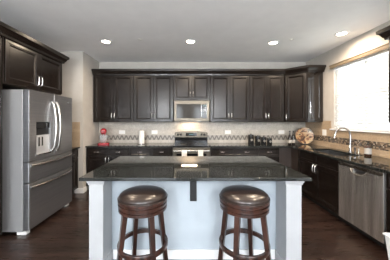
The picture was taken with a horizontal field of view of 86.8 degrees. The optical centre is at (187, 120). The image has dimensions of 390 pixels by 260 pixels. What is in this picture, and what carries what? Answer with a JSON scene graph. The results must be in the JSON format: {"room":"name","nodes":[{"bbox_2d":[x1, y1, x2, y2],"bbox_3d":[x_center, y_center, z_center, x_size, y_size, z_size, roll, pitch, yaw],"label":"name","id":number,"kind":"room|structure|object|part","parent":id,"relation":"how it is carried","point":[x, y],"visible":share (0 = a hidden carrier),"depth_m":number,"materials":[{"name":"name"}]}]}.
{"room":"kitchen","nodes":[
{"label":"kitchen","id":0,"kind":"room"},
{"bbox_2d":[58,51,98,192],"bbox_3d":[-2.425,0.035,4.430,0.710,2.790,0.740,0,0,0],"label":"wall","id":1,"kind":"structure","parent":0,"point":[77,76],"depth_m":4.06,"materials":[{"name":"paint"}]},
{"bbox_2d":[72,122,79,146],"bbox_3d":[-2.446,0.273,4.053,0.643,0.485,0.011,0,0,0],"label":"tile backsplash","id":2,"kind":"structure","parent":1,"relation":"attached to","point":[75,125],"depth_m":4.05,"materials":[{"name":"tile"}]},
{"bbox_2d":[75,186,86,192],"bbox_3d":[-2.137,1.380,4.109,0.166,0.100,0.131,0,0,0],"label":"baseboard","id":3,"kind":"structure","parent":1,"relation":"attached to","point":[78,190],"depth_m":4.04,"materials":[{"name":"white paint"}]},
{"bbox_2d":[0,190,388,259],"bbox_3d":[-0.020,1.480,0.600,5.820,0.100,8.700,0,0,0],"label":"floor","id":4,"kind":"structure","parent":0,"point":[64,235],"depth_m":2.50,"materials":[{"name":"brown wood"}]},
{"bbox_2d":[0,35,1,234],"bbox_3d":[-2.443,0.217,2.055,0.654,2.424,0.710,0,0,0],"label":"pantry cabinet","id":5,"kind":"object","parent":4,"relation":"on","point":[0,35],"visible":0.93,"depth_m":2.39,"materials":[{"name":"black wood"}]},
{"bbox_3d":[-2.161,-0.582,2.042,0.020,0.803,0.655,0,0,0],"label":"door","id":6,"kind":"part","parent":5,"relation":"part of","materials":[{"name":"brown wood"}]},
{"bbox_3d":[-2.161,0.570,2.042,0.020,1.480,0.655,0,0,0],"label":"door","id":7,"kind":"part","parent":5,"relation":"part of","materials":[{"name":"brown wood"}]},
{"bbox_2d":[2,89,71,234],"bbox_3d":[-2.312,0.522,3.030,0.842,1.815,0.956,0,0,0],"label":"refrigerator","id":8,"kind":"object","parent":4,"relation":"on","point":[36,125],"visible":1,"depth_m":2.61,"materials":[{"name":"grey metal"}]},
{"bbox_3d":[-2.007,0.065,2.789,0.075,0.900,0.474,0,0,0],"label":"door","id":9,"kind":"part","parent":8,"relation":"part of","materials":[{"name":"metal"}]},
{"bbox_3d":[-1.985,0.318,2.812,0.020,0.245,0.253,0,0,0],"label":"dispenser panel","id":10,"kind":"part","parent":8,"relation":"part of","materials":[{"name":"silver metal"}]},
{"bbox_3d":[-2.007,1.079,3.030,0.075,0.582,0.956,0,0,0],"label":"drawer","id":11,"kind":"part","parent":8,"relation":"part of","materials":[{"name":"metal"}]},
{"bbox_3d":[-2.007,0.651,3.030,0.075,0.257,0.956,0,0,0],"label":"drawer","id":12,"kind":"part","parent":8,"relation":"part of","materials":[{"name":"metal"}]},
{"bbox_3d":[-1.944,0.840,3.030,0.080,0.031,0.891,0,0,0],"label":"handle","id":13,"kind":"part","parent":8,"relation":"part of","materials":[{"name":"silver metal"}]},
{"bbox_3d":[-1.944,0.568,3.030,0.080,0.031,0.891,0,0,0],"label":"handle","id":14,"kind":"part","parent":8,"relation":"part of","materials":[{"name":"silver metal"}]},
{"bbox_3d":[-1.937,0.087,2.985,0.091,0.730,0.031,0,0,0],"label":"handle","id":15,"kind":"part","parent":8,"relation":"part of","materials":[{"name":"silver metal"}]},
{"bbox_3d":[-1.937,0.087,3.080,0.091,0.730,0.031,0,0,0],"label":"handle","id":16,"kind":"part","parent":8,"relation":"part of","materials":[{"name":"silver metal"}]},
{"bbox_3d":[-2.007,0.065,3.271,0.075,0.900,0.474,0,0,0],"label":"door","id":17,"kind":"part","parent":8,"relation":"part of","materials":[{"name":"metal"}]},
{"bbox_2d":[71,149,77,193],"bbox_3d":[-2.443,0.989,3.800,0.654,0.881,0.490,0,0,0],"label":"base cabinet","id":18,"kind":"object","parent":4,"relation":"on","point":[74,166],"visible":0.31,"depth_m":3.94,"materials":[{"name":"black wood"}]},
{"bbox_3d":[-2.161,0.636,3.800,0.020,0.157,0.481,0,0,0],"label":"drawer","id":19,"kind":"part","parent":18,"relation":"part of","materials":[{"name":"brown wood"}]},
{"bbox_2d":[86,148,128,189],"bbox_3d":[-1.627,0.989,4.456,0.871,0.881,0.654,0,0,0],"label":"base cabinet","id":20,"kind":"object","parent":4,"relation":"on","point":[95,157],"visible":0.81,"depth_m":4.17,"materials":[{"name":"black wood"}]},
{"bbox_3d":[-1.844,0.636,4.174,0.430,0.157,0.020,0,0,0],"label":"drawer","id":21,"kind":"part","parent":20,"relation":"part of","materials":[{"name":"brown wood"}]},
{"bbox_3d":[-1.844,1.024,4.174,0.430,0.597,0.020,0,0,0],"label":"door","id":22,"kind":"part","parent":20,"relation":"part of","materials":[{"name":"brown wood"}]},
{"bbox_3d":[-1.411,1.024,4.174,0.430,0.597,0.020,0,0,0],"label":"door","id":23,"kind":"part","parent":20,"relation":"part of","materials":[{"name":"brown wood"}]},
{"bbox_3d":[-1.411,0.636,4.174,0.430,0.157,0.020,0,0,0],"label":"drawer","id":24,"kind":"part","parent":20,"relation":"part of","materials":[{"name":"brown wood"}]},
{"bbox_2d":[85,143,173,147],"bbox_3d":[-1.190,0.530,4.465,1.756,0.029,0.639,0,0,0],"label":"countertop","id":25,"kind":"structure","parent":20,"relation":"on","point":[111,145],"depth_m":4.25,"materials":[{"name":"stone"}]},
{"bbox_2d":[97,128,109,144],"bbox_3d":[-1.818,0.340,4.453,0.251,0.352,0.320,0,0,-20],"label":"stand mixer","id":26,"kind":"object","parent":25,"relation":"on","point":[103,131],"visible":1,"depth_m":4.37,"materials":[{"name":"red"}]},
{"bbox_2d":[139,130,144,143],"bbox_3d":[-1.015,0.361,4.500,0.150,0.308,0.150,0,0,0],"label":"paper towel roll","id":27,"kind":"object","parent":25,"relation":"on","point":[141,133],"visible":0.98,"depth_m":4.45,"materials":[{"name":"white paper"}]},
{"bbox_2d":[117,185,167,259],"bbox_3d":[-0.405,1.026,1.860,0.448,0.809,0.448,0,0,0],"label":"bar stool","id":28,"kind":"object","parent":4,"relation":"on","point":[141,201],"visible":1,"depth_m":1.73,"materials":[{"name":"brown wood"}]},
{"bbox_3d":[-0.570,1.109,1.745,0.116,0.642,0.044,0,0,-35],"label":"leg","id":29,"kind":"part","parent":28,"relation":"part of","materials":[{"name":"brown wood"}]},
{"bbox_3d":[-0.520,1.109,2.025,0.044,0.642,0.116,0,0,-35],"label":"leg","id":30,"kind":"part","parent":28,"relation":"part of","materials":[{"name":"brown wood"}]},
{"bbox_2d":[118,185,166,205],"bbox_3d":[-0.405,0.654,1.860,0.426,0.067,0.426,0,0,0],"label":"seat cushion","id":31,"kind":"object","parent":28,"relation":"on","point":[141,195],"depth_m":1.74,"materials":[{"name":"brown leather"}]},
{"bbox_3d":[-0.290,1.109,1.695,0.044,0.642,0.116,0,0,-35],"label":"leg","id":32,"kind":"part","parent":28,"relation":"part of","materials":[{"name":"brown wood"}]},
{"bbox_3d":[-0.240,1.109,1.975,0.116,0.642,0.044,0,0,-35],"label":"leg","id":33,"kind":"part","parent":28,"relation":"part of","materials":[{"name":"brown wood"}]},
{"bbox_2d":[129,147,172,155],"bbox_3d":[-0.754,0.989,4.456,0.872,0.881,0.654,0,0,0],"label":"base cabinet","id":34,"kind":"object","parent":4,"relation":"on","point":[132,151],"visible":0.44,"depth_m":4.17,"materials":[{"name":"black wood"}]},
{"bbox_3d":[-0.971,0.636,4.174,0.430,0.157,0.020,0,0,0],"label":"drawer","id":35,"kind":"part","parent":34,"relation":"part of","materials":[{"name":"brown wood"}]},
{"bbox_3d":[-0.537,0.636,4.174,0.430,0.157,0.020,0,0,0],"label":"drawer","id":36,"kind":"part","parent":34,"relation":"part of","materials":[{"name":"brown wood"}]},
{"bbox_2d":[173,131,209,155],"bbox_3d":[0.072,0.837,4.424,0.752,1.186,0.698,0,0,0],"label":"range","id":37,"kind":"object","parent":4,"relation":"on","point":[191,141],"visible":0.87,"depth_m":4.58,"materials":[{"name":"silver metal"}]},
{"bbox_2d":[182,150,186,155],"bbox_3d":[-0.073,0.758,4.085,0.105,0.344,0.052,0,0,0],"label":"hand towel","id":38,"kind":"object","parent":37,"relation":"hanging from","point":[184,152],"visible":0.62,"depth_m":4.07,"materials":[{"name":"white fabric"}]},
{"bbox_3d":[0.072,0.450,4.730,0.744,0.125,0.066,0,0,0],"label":"panel","id":39,"kind":"part","parent":37,"relation":"part of","materials":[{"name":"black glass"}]},
{"bbox_3d":[0.072,0.877,4.154,0.748,0.665,0.038,0,0,0],"label":"oven door","id":40,"kind":"part","parent":37,"relation":"part of","materials":[{"name":"metal"}]},
{"bbox_3d":[0.072,0.605,4.105,0.730,0.025,0.060,0,0,0],"label":"handle","id":41,"kind":"part","parent":37,"relation":"part of","materials":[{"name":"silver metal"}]},
{"bbox_2d":[173,143,209,146],"bbox_3d":[0.072,0.522,4.415,0.752,0.022,0.550,0,0,0],"label":"cooktop","id":42,"kind":"object","parent":37,"relation":"in","point":[175,144],"depth_m":4.22,"materials":[{"name":"black glass"}]},
{"bbox_2d":[198,150,202,155],"bbox_3d":[0.250,0.758,4.085,0.105,0.344,0.052,0,0,0],"label":"hand towel","id":43,"kind":"object","parent":37,"relation":"hanging from","point":[200,152],"visible":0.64,"depth_m":4.07,"materials":[{"name":"white fabric"}]},
{"bbox_2d":[86,181,304,259],"bbox_3d":[0.068,0.989,2.426,2.003,0.881,1.078,0,0,0],"label":"kitchen island","id":44,"kind":"object","parent":4,"relation":"on","point":[193,214],"visible":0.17,"depth_m":2.13,"materials":[{"name":"paint"}]},
{"bbox_3d":[-0.851,1.007,2.017,0.131,0.844,0.224,0,0,0],"label":"post","id":45,"kind":"part","parent":44,"relation":"part of","materials":[{"name":"paint"}]},
{"bbox_3d":[0.062,1.379,2.123,1.666,0.099,0.013,0,0,0],"label":"baseboard","id":46,"kind":"part","parent":44,"relation":"part of","materials":[{"name":"white paint"}]},
{"bbox_2d":[79,156,311,180],"bbox_3d":[0.067,0.531,2.419,2.103,0.031,1.132,0,0,0],"label":"island countertop","id":47,"kind":"structure","parent":44,"relation":"on","point":[122,168],"depth_m":2.13,"materials":[{"name":"stone"}]},
{"bbox_3d":[0.980,1.007,2.017,0.142,0.844,0.224,0,0,0],"label":"post","id":48,"kind":"part","parent":44,"relation":"part of","materials":[{"name":"paint"}]},
{"bbox_2d":[210,147,257,155],"bbox_3d":[0.945,0.989,4.456,0.966,0.881,0.654,0,0,0],"label":"base cabinet","id":49,"kind":"object","parent":4,"relation":"on","point":[213,151],"visible":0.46,"depth_m":4.17,"materials":[{"name":"black wood"}]},
{"bbox_3d":[0.705,0.636,4.174,0.477,0.157,0.020,0,0,0],"label":"drawer","id":50,"kind":"part","parent":49,"relation":"part of","materials":[{"name":"brown wood"}]},
{"bbox_3d":[1.185,0.636,4.174,0.477,0.157,0.020,0,0,0],"label":"drawer","id":51,"kind":"part","parent":49,"relation":"part of","materials":[{"name":"brown wood"}]},
{"bbox_2d":[218,185,270,259],"bbox_3d":[0.505,1.026,1.860,0.451,0.809,0.451,0,0,0],"label":"bar stool","id":52,"kind":"object","parent":4,"relation":"on","point":[250,203],"visible":1,"depth_m":1.73,"materials":[{"name":"brown wood"}]},
{"bbox_3d":[0.336,1.109,1.970,0.116,0.642,0.044,0,0,33],"label":"leg","id":53,"kind":"part","parent":52,"relation":"part of","materials":[{"name":"brown wood"}]},
{"bbox_3d":[0.395,1.109,1.691,0.044,0.642,0.116,0,0,33],"label":"leg","id":54,"kind":"part","parent":52,"relation":"part of","materials":[{"name":"brown wood"}]},
{"bbox_2d":[220,185,268,205],"bbox_3d":[0.505,0.654,1.860,0.426,0.067,0.426,0,0,0],"label":"seat cushion","id":55,"kind":"object","parent":52,"relation":"on","point":[234,195],"depth_m":1.74,"materials":[{"name":"brown leather"}]},
{"bbox_3d":[0.615,1.109,2.029,0.044,0.642,0.116,0,0,33],"label":"leg","id":56,"kind":"part","parent":52,"relation":"part of","materials":[{"name":"brown wood"}]},
{"bbox_3d":[0.674,1.109,1.750,0.116,0.642,0.044,0,0,33],"label":"leg","id":57,"kind":"part","parent":52,"relation":"part of","materials":[{"name":"brown wood"}]},
{"bbox_2d":[258,148,290,167],"bbox_3d":[1.765,0.989,4.456,0.668,0.881,0.654,0,0,0],"label":"base cabinet","id":58,"kind":"object","parent":4,"relation":"on","point":[281,155],"visible":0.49,"depth_m":4.18,"materials":[{"name":"black wood"}]},
{"bbox_3d":[1.640,0.636,4.174,0.409,0.157,0.020,0,0,0],"label":"drawer","id":59,"kind":"part","parent":58,"relation":"part of","materials":[{"name":"brown wood"}]},
{"bbox_3d":[1.640,1.024,4.174,0.409,0.597,0.020,0,0,0],"label":"door","id":60,"kind":"part","parent":58,"relation":"part of","materials":[{"name":"brown wood"}]},
{"bbox_2d":[291,148,302,194],"bbox_3d":[2.411,0.989,4.365,0.618,0.881,0.836,0,0,0],"label":"base cabinet","id":61,"kind":"object","parent":4,"relation":"on","point":[294,152],"visible":0.07,"depth_m":4.07,"materials":[{"name":"black wood"}]},
{"bbox_2d":[298,150,345,222],"bbox_3d":[2.393,0.989,3.408,0.654,0.881,1.066,0,0,0],"label":"base cabinet","id":62,"kind":"object","parent":4,"relation":"on","point":[323,190],"visible":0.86,"depth_m":3.26,"materials":[{"name":"black wood"}]},
{"bbox_2d":[208,143,389,173],"bbox_3d":[1.589,0.530,3.087,2.265,0.029,3.394,0,0,0],"label":"countertop","id":63,"kind":"structure","parent":62,"relation":"on","point":[377,163],"depth_m":3.32,"materials":[{"name":"stone"}]},
{"bbox_2d":[248,134,253,143],"bbox_3d":[1.374,0.401,4.499,0.124,0.229,0.126,0,0,0],"label":"canister","id":64,"kind":"object","parent":63,"relation":"on","point":[250,136],"visible":0.98,"depth_m":4.46,"materials":[{"name":"black"}]},
{"bbox_2d":[255,135,260,143],"bbox_3d":[1.525,0.416,4.499,0.122,0.199,0.124,0,0,0],"label":"canister","id":65,"kind":"object","parent":63,"relation":"on","point":[257,138],"visible":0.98,"depth_m":4.46,"materials":[{"name":"black"}]},
{"bbox_2d":[261,136,265,143],"bbox_3d":[1.651,0.429,4.499,0.116,0.172,0.118,0,0,0],"label":"canister","id":66,"kind":"object","parent":63,"relation":"on","point":[263,139],"visible":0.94,"depth_m":4.45,"materials":[{"name":"black"}]},
{"bbox_2d":[267,137,271,143],"bbox_3d":[1.780,0.442,4.499,0.112,0.146,0.114,0,0,0],"label":"canister","id":67,"kind":"object","parent":63,"relation":"on","point":[269,140],"visible":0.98,"depth_m":4.45,"materials":[{"name":"black"}]},
{"bbox_2d":[288,131,291,144],"bbox_3d":[2.174,0.367,4.400,0.066,0.297,0.066,0,0,0],"label":"oil bottle","id":68,"kind":"object","parent":63,"relation":"on","point":[289,135],"visible":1,"depth_m":4.38,"materials":[{"name":"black glass"}]},
{"bbox_2d":[292,131,294,144],"bbox_3d":[2.251,0.367,4.400,0.066,0.297,0.066,0,0,0],"label":"oil bottle","id":69,"kind":"object","parent":63,"relation":"on","point":[293,135],"visible":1,"depth_m":4.37,"materials":[{"name":"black glass"}]},
{"bbox_2d":[296,127,313,143],"bbox_3d":[2.541,0.334,4.503,0.358,0.364,0.135,0,0,14],"label":"decorative plate","id":70,"kind":"object","parent":63,"relation":"on","point":[304,135],"visible":1,"depth_m":4.49,"materials":[{"name":"multicoloured ceramic"}]},
{"bbox_2d":[315,150,353,155],"bbox_3d":[2.385,0.642,3.390,0.426,0.192,0.816,0,0,0],"label":"sink","id":71,"kind":"object","parent":63,"relation":"in","point":[324,151],"visible":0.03,"depth_m":3.64,"materials":[{"name":"silver metal"}]},
{"bbox_2d":[333,127,353,151],"bbox_3d":[2.529,0.311,3.344,0.308,0.409,0.108,0,0,0],"label":"faucet","id":72,"kind":"object","parent":63,"relation":"on","point":[347,129],"visible":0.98,"depth_m":3.36,"materials":[{"name":"silver metal"}]},
{"bbox_3d":[2.531,0.251,3.370,0.275,0.289,0.029,0,0,0],"label":"spout","id":73,"kind":"part","parent":72,"relation":"part of","materials":[{"name":"silver metal"}]},
{"bbox_2d":[364,141,371,155],"bbox_3d":[2.620,0.405,3.000,0.085,0.222,0.085,0,0,0],"label":"soap bottle","id":74,"kind":"object","parent":63,"relation":"on","point":[367,149],"visible":0.98,"depth_m":2.97,"materials":[{"name":"white plastic"}]},
{"bbox_3d":[2.111,0.636,3.673,0.020,0.157,0.527,0,0,0],"label":"drawer","id":75,"kind":"part","parent":62,"relation":"part of","materials":[{"name":"brown wood"}]},
{"bbox_3d":[2.111,1.024,3.673,0.020,0.597,0.527,0,0,0],"label":"door","id":76,"kind":"part","parent":62,"relation":"part of","materials":[{"name":"brown wood"}]},
{"bbox_3d":[2.111,0.636,3.143,0.020,0.157,0.527,0,0,0],"label":"drawer","id":77,"kind":"part","parent":62,"relation":"part of","materials":[{"name":"brown wood"}]},
{"bbox_3d":[2.111,1.024,3.143,0.020,0.597,0.527,0,0,0],"label":"door","id":78,"kind":"part","parent":62,"relation":"part of","materials":[{"name":"brown wood"}]},
{"bbox_2d":[339,161,387,249],"bbox_3d":[2.386,0.990,2.530,0.668,0.876,0.664,0,0,0],"label":"dishwasher","id":79,"kind":"object","parent":4,"relation":"on","point":[362,190],"visible":0.98,"depth_m":2.44,"materials":[{"name":"silver metal"}]},
{"bbox_2d":[382,233,389,259],"bbox_3d":[1.895,1.214,1.680,0.320,0.429,0.320,0,0,0],"label":"waste bin","id":80,"kind":"object","parent":4,"relation":"on","point":[387,235],"visible":1,"depth_m":1.80,"materials":[{"name":"white plastic"}]},
{"bbox_2d":[387,173,389,232],"bbox_3d":[2.393,0.989,1.785,0.654,0.881,0.800,0,0,0],"label":"base cabinet","id":81,"kind":"object","parent":4,"relation":"on","point":[388,174],"visible":0.78,"depth_m":2.16,"materials":[{"name":"black wood"}]},
{"bbox_3d":[2.111,0.636,1.984,0.020,0.157,0.394,0,0,0],"label":"drawer","id":82,"kind":"part","parent":81,"relation":"part of","materials":[{"name":"brown wood"}]},
{"bbox_2d":[0,0,389,61],"bbox_3d":[-0.020,-1.410,0.600,5.820,0.100,8.700,0,0,0],"label":"ceiling","id":83,"kind":"structure","parent":0,"point":[222,30],"depth_m":2.92,"materials":[{"name":"paint"}]},
{"bbox_2d":[100,39,111,43],"bbox_3d":[-1.412,-1.355,3.546,0.192,0.008,0.192,0,0,0],"label":"recessed light","id":84,"kind":"object","parent":83,"relation":"in","point":[105,41],"visible":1,"depth_m":3.53,"materials":[{"name":"white paint"}]},
{"bbox_2d":[185,39,195,43],"bbox_3d":[0.043,-1.355,3.546,0.192,0.008,0.192,0,0,0],"label":"recessed light","id":85,"kind":"object","parent":83,"relation":"in","point":[190,41],"visible":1,"depth_m":3.53,"materials":[{"name":"white paint"}]},
{"bbox_2d":[267,41,278,44],"bbox_3d":[1.489,-1.355,3.600,0.192,0.008,0.192,0,0,0],"label":"recessed light","id":86,"kind":"object","parent":83,"relation":"in","point":[270,42],"visible":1,"depth_m":3.58,"materials":[{"name":"white paint"}]},
{"bbox_2d":[334,31,348,35],"bbox_3d":[2.400,-1.355,3.220,0.192,0.008,0.192,0,0,0],"label":"recessed light","id":87,"kind":"object","parent":83,"relation":"in","point":[341,33],"visible":1,"depth_m":3.21,"materials":[{"name":"white paint"}]},
{"bbox_2d":[99,62,305,121],"bbox_3d":[-0.020,0.035,4.875,5.820,2.790,0.150,0,0,0],"label":"wall","id":88,"kind":"structure","parent":0,"point":[102,65],"depth_m":4.80,"materials":[{"name":"paint"}]},
{"bbox_2d":[93,75,133,121],"bbox_3d":[-1.617,-0.480,4.606,0.879,1.030,0.364,0,0,0],"label":"upper cabinet","id":89,"kind":"object","parent":88,"relation":"attached to","point":[113,95],"visible":0.93,"depth_m":4.47,"materials":[{"name":"black wood"}]},
{"bbox_3d":[-1.835,-0.480,4.469,0.434,1.006,0.020,0,0,0],"label":"door","id":90,"kind":"part","parent":89,"relation":"part of","materials":[{"name":"brown wood"}]},
{"bbox_3d":[-1.398,-0.480,4.469,0.434,1.006,0.020,0,0,0],"label":"door","id":91,"kind":"part","parent":89,"relation":"part of","materials":[{"name":"brown wood"}]},
{"bbox_2d":[134,75,173,121],"bbox_3d":[-0.749,-0.480,4.606,0.853,1.030,0.364,0,0,0],"label":"upper cabinet","id":92,"kind":"object","parent":88,"relation":"attached to","point":[153,94],"visible":0.95,"depth_m":4.47,"materials":[{"name":"black wood"}]},
{"bbox_3d":[-0.960,-0.480,4.469,0.420,1.006,0.020,0,0,0],"label":"door","id":93,"kind":"part","parent":92,"relation":"part of","materials":[{"name":"brown wood"}]},
{"bbox_3d":[-0.537,-0.480,4.469,0.420,1.006,0.020,0,0,0],"label":"door","id":94,"kind":"part","parent":92,"relation":"part of","materials":[{"name":"brown wood"}]},
{"bbox_2d":[173,75,209,100],"bbox_3d":[0.080,-0.714,4.606,0.801,0.563,0.364,0,0,0],"label":"upper cabinet","id":95,"kind":"object","parent":88,"relation":"attached to","point":[185,87],"visible":0.92,"depth_m":4.46,"materials":[{"name":"black wood"}]},
{"bbox_3d":[-0.118,-0.714,4.469,0.394,0.539,0.020,0,0,0],"label":"door","id":96,"kind":"part","parent":95,"relation":"part of","materials":[{"name":"brown wood"}]},
{"bbox_2d":[174,101,208,120],"bbox_3d":[0.080,-0.204,4.569,0.756,0.446,0.428,0,0,0],"label":"microwave","id":97,"kind":"object","parent":95,"relation":"attached to","point":[183,110],"visible":1,"depth_m":4.41,"materials":[{"name":"silver metal"}]},
{"bbox_3d":[0.353,-0.199,4.412,0.101,0.303,0.013,0,0,0],"label":"control panel","id":98,"kind":"part","parent":97,"relation":"part of","materials":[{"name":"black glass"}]},
{"bbox_3d":[0.279,-0.714,4.469,0.394,0.539,0.020,0,0,0],"label":"door","id":99,"kind":"part","parent":95,"relation":"part of","materials":[{"name":"brown wood"}]},
{"bbox_2d":[99,122,304,142],"bbox_3d":[0.330,0.270,4.793,4.796,0.490,0.013,0,0,0],"label":"tile backsplash","id":100,"kind":"structure","parent":88,"relation":"attached to","point":[240,131],"depth_m":4.79,"materials":[{"name":"tile"}]},
{"bbox_2d":[209,75,248,121],"bbox_3d":[0.909,-0.480,4.606,0.853,1.030,0.364,0,0,0],"label":"upper cabinet","id":101,"kind":"object","parent":88,"relation":"attached to","point":[229,94],"visible":0.91,"depth_m":4.47,"materials":[{"name":"black wood"}]},
{"bbox_3d":[0.698,-0.480,4.469,0.420,1.006,0.020,0,0,0],"label":"door","id":102,"kind":"part","parent":101,"relation":"part of","materials":[{"name":"brown wood"}]},
{"bbox_3d":[1.121,-0.480,4.469,0.420,1.006,0.020,0,0,0],"label":"door","id":103,"kind":"part","parent":101,"relation":"part of","materials":[{"name":"brown wood"}]},
{"bbox_2d":[249,75,283,121],"bbox_3d":[1.710,-0.480,4.606,0.744,1.030,0.364,0,0,0],"label":"upper cabinet","id":104,"kind":"object","parent":88,"relation":"attached to","point":[266,92],"visible":0.93,"depth_m":4.47,"materials":[{"name":"black wood"}]},
{"bbox_3d":[1.525,-0.480,4.469,0.366,1.006,0.020,0,0,0],"label":"door","id":105,"kind":"part","parent":104,"relation":"part of","materials":[{"name":"brown wood"}]},
{"bbox_3d":[1.895,-0.480,4.469,0.366,1.006,0.020,0,0,0],"label":"door","id":106,"kind":"part","parent":104,"relation":"part of","materials":[{"name":"brown wood"}]},
{"bbox_2d":[284,72,322,121],"bbox_3d":[2.413,-0.480,4.473,0.629,1.030,0.630,0,0,0],"label":"upper cabinet","id":107,"kind":"object","parent":88,"relation":"attached to","point":[303,92],"visible":1,"depth_m":4.21,"materials":[{"name":"black wood"}]},
{"bbox_2d":[91,65,325,74],"bbox_3d":[0.339,-1.038,4.263,4.787,0.125,0.390,0,0,0],"label":"crown molding","id":108,"kind":"structure","parent":107,"relation":"attached to","point":[306,68],"depth_m":4.40,"materials":[{"name":"brown wood"}]},
{"bbox_3d":[2.256,-0.480,4.321,0.412,1.006,0.020,0,0,45],"label":"door","id":109,"kind":"part","parent":107,"relation":"part of","materials":[{"name":"brown wood"}]},
{"bbox_3d":[2.572,-0.480,4.168,0.308,1.006,0.020,0,0,0],"label":"panel","id":110,"kind":"part","parent":107,"relation":"part of","materials":[{"name":"brown wood"}]},
{"bbox_2d":[306,20,389,158],"bbox_3d":[2.815,0.035,0.600,0.150,2.790,8.400,0,0,0],"label":"wall","id":111,"kind":"structure","parent":0,"point":[367,41],"depth_m":3.87,"materials":[{"name":"paint"}]},
{"bbox_2d":[305,121,389,158],"bbox_3d":[2.732,0.260,3.094,0.014,0.510,3.388,0,0,0],"label":"tile backsplash","id":112,"kind":"structure","parent":111,"relation":"attached to","point":[379,142],"depth_m":3.50,"materials":[{"name":"tile"}]},
{"bbox_2d":[329,43,388,68],"bbox_3d":[2.709,-1.006,3.245,0.059,0.065,1.350,0,0,0],"label":"blind valance","id":113,"kind":"object","parent":111,"relation":"attached to","point":[385,46],"visible":1,"depth_m":3.19,"materials":[{"name":"beige wood"}]},
{"bbox_2d":[329,129,389,133],"bbox_3d":[2.752,0.166,3.245,0.115,0.022,1.370,0,0,0],"label":"window sill","id":114,"kind":"structure","parent":111,"relation":"attached to","point":[329,129],"depth_m":3.19,"materials":[{"name":"white paint"}]},
{"bbox_2d":[338,53,389,131],"bbox_3d":[2.835,-0.427,3.245,0.050,1.165,1.250,0,0,0],"label":"window","id":115,"kind":"structure","parent":111,"relation":"in","point":[386,53],"depth_m":3.26,"materials":[{"name":"white paint"}]},
{"bbox_2d":[335,58,364,129],"bbox_3d":[2.773,-0.427,3.557,0.052,1.153,0.614,0,0,0],"label":"window blind","id":116,"kind":"object","parent":115,"relation":"attached to","point":[351,75],"visible":0.94,"depth_m":3.50,"materials":[{"name":"white paint"}]},
{"bbox_2d":[363,48,389,130],"bbox_3d":[2.773,-0.427,2.932,0.052,1.153,0.612,0,0,0],"label":"window blind","id":117,"kind":"object","parent":115,"relation":"attached to","point":[377,63],"visible":1,"depth_m":3.02,"materials":[{"name":"white paint"}]},
{"bbox_3d":[2.774,0.141,2.932,0.050,0.016,0.612,0,0,0],"label":"rail","id":118,"kind":"part","parent":117,"relation":"part of","materials":[{"name":"white paint"}]},
{"bbox_2d":[389,39,389,121],"bbox_3d":[2.551,-0.480,2.090,0.354,1.030,0.780,0,0,0],"label":"upper cabinet","id":119,"kind":"object","parent":111,"relation":"attached to","point":[389,39],"visible":0.79,"depth_m":2.46,"materials":[{"name":"black wood"}]},
{"bbox_2d":[376,25,389,39],"bbox_3d":[2.531,-1.038,2.130,0.402,0.125,0.860,0,0,0],"label":"crown molding","id":120,"kind":"structure","parent":119,"relation":"attached to","point":[384,33],"depth_m":2.46,"materials":[{"name":"brown wood"}]},
{"bbox_3d":[-2.855,0.035,0.600,0.150,2.790,8.400,0,0,0],"label":"wall","id":121,"kind":"structure","parent":0,"visible":0},
{"bbox_2d":[2,36,61,94],"bbox_3d":[-2.443,-0.716,2.975,0.654,0.559,1.105,0,0,0],"label":"upper cabinet","id":122,"kind":"object","parent":121,"relation":"attached to","point":[23,67],"visible":0.93,"depth_m":2.80,"materials":[{"name":"black wood"}]},
{"bbox_3d":[-2.161,-0.716,2.700,0.020,0.535,0.546,0,0,0],"label":"door","id":123,"kind":"part","parent":122,"relation":"part of","materials":[{"name":"brown wood"}]},
{"bbox_2d":[0,21,69,63],"bbox_3d":[-2.422,-1.038,2.654,0.700,0.125,1.908,0,0,0],"label":"crown molding","id":124,"kind":"structure","parent":122,"relation":"attached to","point":[6,31],"depth_m":2.74,"materials":[{"name":"brown wood"}]},
{"bbox_3d":[-2.161,-0.716,3.250,0.020,0.535,0.546,0,0,0],"label":"door","id":125,"kind":"part","parent":122,"relation":"part of","materials":[{"name":"brown wood"}]}
]}

